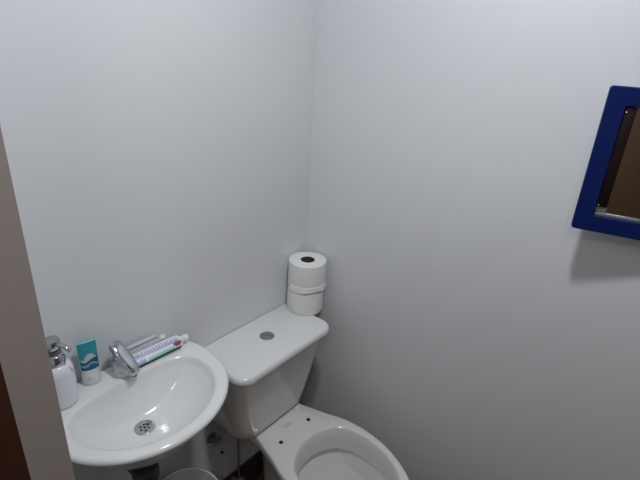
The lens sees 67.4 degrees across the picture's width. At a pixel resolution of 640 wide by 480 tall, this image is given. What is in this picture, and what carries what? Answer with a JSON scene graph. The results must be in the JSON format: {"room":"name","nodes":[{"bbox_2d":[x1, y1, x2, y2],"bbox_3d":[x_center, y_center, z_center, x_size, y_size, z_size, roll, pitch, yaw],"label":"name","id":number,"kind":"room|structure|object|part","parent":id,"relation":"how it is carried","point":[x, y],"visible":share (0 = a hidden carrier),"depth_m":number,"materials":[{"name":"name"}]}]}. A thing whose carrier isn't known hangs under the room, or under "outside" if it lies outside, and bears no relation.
{"room":"bathroom","nodes":[
{"label":"bathroom","id":0,"kind":"room"},
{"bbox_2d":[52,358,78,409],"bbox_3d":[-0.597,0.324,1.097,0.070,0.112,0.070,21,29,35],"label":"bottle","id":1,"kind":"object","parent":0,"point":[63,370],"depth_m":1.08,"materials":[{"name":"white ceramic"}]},
{"bbox_2d":[0,0,317,479],"bbox_3d":[-0.394,-0.090,1.325,0.100,2.420,1.206,21,29,35],"label":"wall","id":2,"kind":"structure","parent":0,"point":[158,152],"depth_m":1.19,"materials":[{"name":"paint"}]},
{"bbox_2d":[61,341,228,479],"bbox_3d":[-0.424,0.550,1.225,0.345,0.385,0.436,21,29,35],"label":"basin","id":3,"kind":"object","parent":2,"relation":"attached to","point":[131,424],"visible":0.92,"depth_m":1.18,"materials":[{"name":"white ceramic"}]},
{"bbox_2d":[45,335,78,409],"bbox_3d":[-0.594,0.296,1.085,0.073,0.173,0.070,-10,27,-29],"label":"soap dispenser","id":4,"kind":"object","parent":3,"relation":"on","point":[63,370],"visible":0.62,"depth_m":1.07,"materials":[{"name":"white ceramic"}]},
{"bbox_3d":[-0.592,0.245,1.062,0.033,0.015,0.033,7,24,9],"label":"pump stem","id":5,"kind":"part","parent":4,"relation":"part of","materials":[{"name":"silver metal"}]},
{"bbox_2d":[75,338,101,385],"bbox_3d":[-0.559,0.294,1.162,0.045,0.120,0.033,-14,29,-34],"label":"tube","id":6,"kind":"object","parent":3,"relation":"on","point":[87,353],"visible":1,"depth_m":1.15,"materials":[{"name":"plastic"}]},
{"bbox_2d":[109,340,139,378],"bbox_3d":[-0.489,0.299,1.196,0.080,0.090,0.049,14,26,22],"label":"faucet","id":7,"kind":"object","parent":3,"relation":"on","point":[123,364],"visible":1,"depth_m":1.19,"materials":[{"name":"silver metal"}]},
{"bbox_3d":[-0.482,0.313,1.198,0.063,0.046,0.037,14,26,22],"label":"spout","id":8,"kind":"part","parent":7,"relation":"part of","materials":[{"name":"silver metal"}]},
{"bbox_2d":[127,334,165,353],"bbox_3d":[-0.478,0.288,1.285,0.025,0.035,0.144,21,29,35],"label":"toothpaste tube","id":9,"kind":"object","parent":3,"relation":"on","point":[150,340],"visible":0.52,"depth_m":1.29,"materials":[{"name":"white plastic"}]},
{"bbox_2d":[132,334,188,366],"bbox_3d":[-0.434,0.295,1.285,0.037,0.031,0.182,23,30,37],"label":"toothpaste tube","id":10,"kind":"object","parent":3,"relation":"on","point":[144,356],"visible":0.86,"depth_m":1.28,"materials":[{"name":"white plastic"},{"name":"blue plastic"},{"name":"red plastic"}]},
{"bbox_2d":[206,432,222,446],"bbox_3d":[-0.363,0.688,1.649,0.034,0.040,0.044,21,29,35],"label":"valve","id":11,"kind":"object","parent":2,"relation":"attached to","point":[212,440],"visible":1,"depth_m":1.65,"materials":[{"name":"silver metal"}]},
{"bbox_2d":[231,476,245,479],"bbox_3d":[-0.313,0.912,1.804,0.046,0.056,0.056,21,29,35],"label":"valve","id":12,"kind":"object","parent":2,"relation":"attached to","point":[233,477],"visible":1,"depth_m":1.80,"materials":[{"name":"grey metal"}]},
{"bbox_2d":[223,450,263,479],"bbox_3d":[-0.428,0.981,1.735,0.010,0.128,1.055,21,29,35],"label":"baseboard","id":13,"kind":"structure","parent":2,"relation":"attached to","point":[252,468],"depth_m":1.90,"materials":[{"name":"tile"}]},
{"bbox_2d":[254,472,263,479],"bbox_3d":[0.199,1.624,0.634,2.800,0.100,2.400,21,29,35],"label":"floor","id":14,"kind":"structure","parent":0,"point":[261,476],"depth_m":1.95,"materials":[{"name":"tile"}]},
{"bbox_2d":[163,468,217,479],"bbox_3d":[-0.410,0.940,1.514,0.207,0.381,0.210,21,29,35],"label":"waste bin","id":15,"kind":"object","parent":14,"relation":"on","point":[187,473],"visible":1,"depth_m":1.53,"materials":[{"name":"plastic"}]},
{"bbox_2d":[204,303,408,479],"bbox_3d":[-0.013,0.727,1.584,0.664,0.758,0.426,21,29,35],"label":"toilet","id":16,"kind":"object","parent":14,"relation":"on","point":[267,361],"visible":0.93,"depth_m":1.60,"materials":[{"name":"ceramic"}]},
{"bbox_3d":[-0.183,0.477,1.639,0.184,0.310,0.416,21,29,35],"label":"tank","id":17,"kind":"part","parent":16,"relation":"part of","materials":[{"name":"ceramic"}]},
{"bbox_3d":[-0.167,0.329,1.566,0.215,0.026,0.426,21,29,35],"label":"tank lid","id":18,"kind":"part","parent":16,"relation":"part of","materials":[{"name":"white ceramic"}]},
{"bbox_2d":[287,286,323,315],"bbox_3d":[-0.053,0.201,1.729,0.130,0.089,0.131,-4,25,-16],"label":"toilet roll","id":19,"kind":"object","parent":16,"relation":"on","point":[299,304],"visible":0.65,"depth_m":1.68,"materials":[{"name":"paper"}]},
{"bbox_2d":[288,252,326,293],"bbox_3d":[-0.043,0.114,1.690,0.138,0.102,0.141,21,29,35],"label":"toilet roll","id":20,"kind":"object","parent":19,"relation":"on","point":[306,270],"visible":1,"depth_m":1.65,"materials":[{"name":"paper"}]},
{"bbox_2d":[299,0,639,479],"bbox_3d":[0.690,0.034,1.184,1.800,2.420,0.100,21,29,35],"label":"wall","id":21,"kind":"structure","parent":0,"point":[475,332],"depth_m":1.33,"materials":[{"name":"paint"}]},
{"bbox_2d":[571,85,639,240],"bbox_3d":[0.703,-0.140,0.973,0.282,0.307,0.017,14,26,23],"label":"wall mirror","id":22,"kind":"object","parent":21,"relation":"attached to","point":[608,202],"visible":1,"depth_m":1.01,"materials":[{"name":"blue paint"}]},
{"bbox_2d":[598,108,639,219],"bbox_3d":[0.705,-0.142,0.977,0.216,0.241,0.006,14,26,23],"label":"mirror glass","id":23,"kind":"object","parent":22,"relation":"on","point":[624,201],"depth_m":1.01,"materials":[{"name":"mirror"}]},
{"bbox_3d":[-0.028,0.349,0.371,1.800,2.420,0.049,21,29,35],"label":"wall","id":24,"kind":"structure","parent":0,"visible":0},
{"bbox_2d":[0,363,30,479],"bbox_3d":[-0.644,0.502,0.351,0.093,2.070,0.844,21,29,35],"label":"door","id":25,"kind":"structure","parent":24,"relation":"in","point":[13,464],"depth_m":0.60,"materials":[{"name":"brown wood"}]},
{"bbox_2d":[0,126,74,479],"bbox_3d":[0.109,0.542,0.323,1.300,2.120,0.051,21,29,35],"label":"trim","id":26,"kind":"structure","parent":24,"relation":"attached to","point":[24,355],"depth_m":0.58,"materials":[{"name":"paint"}]}
]}

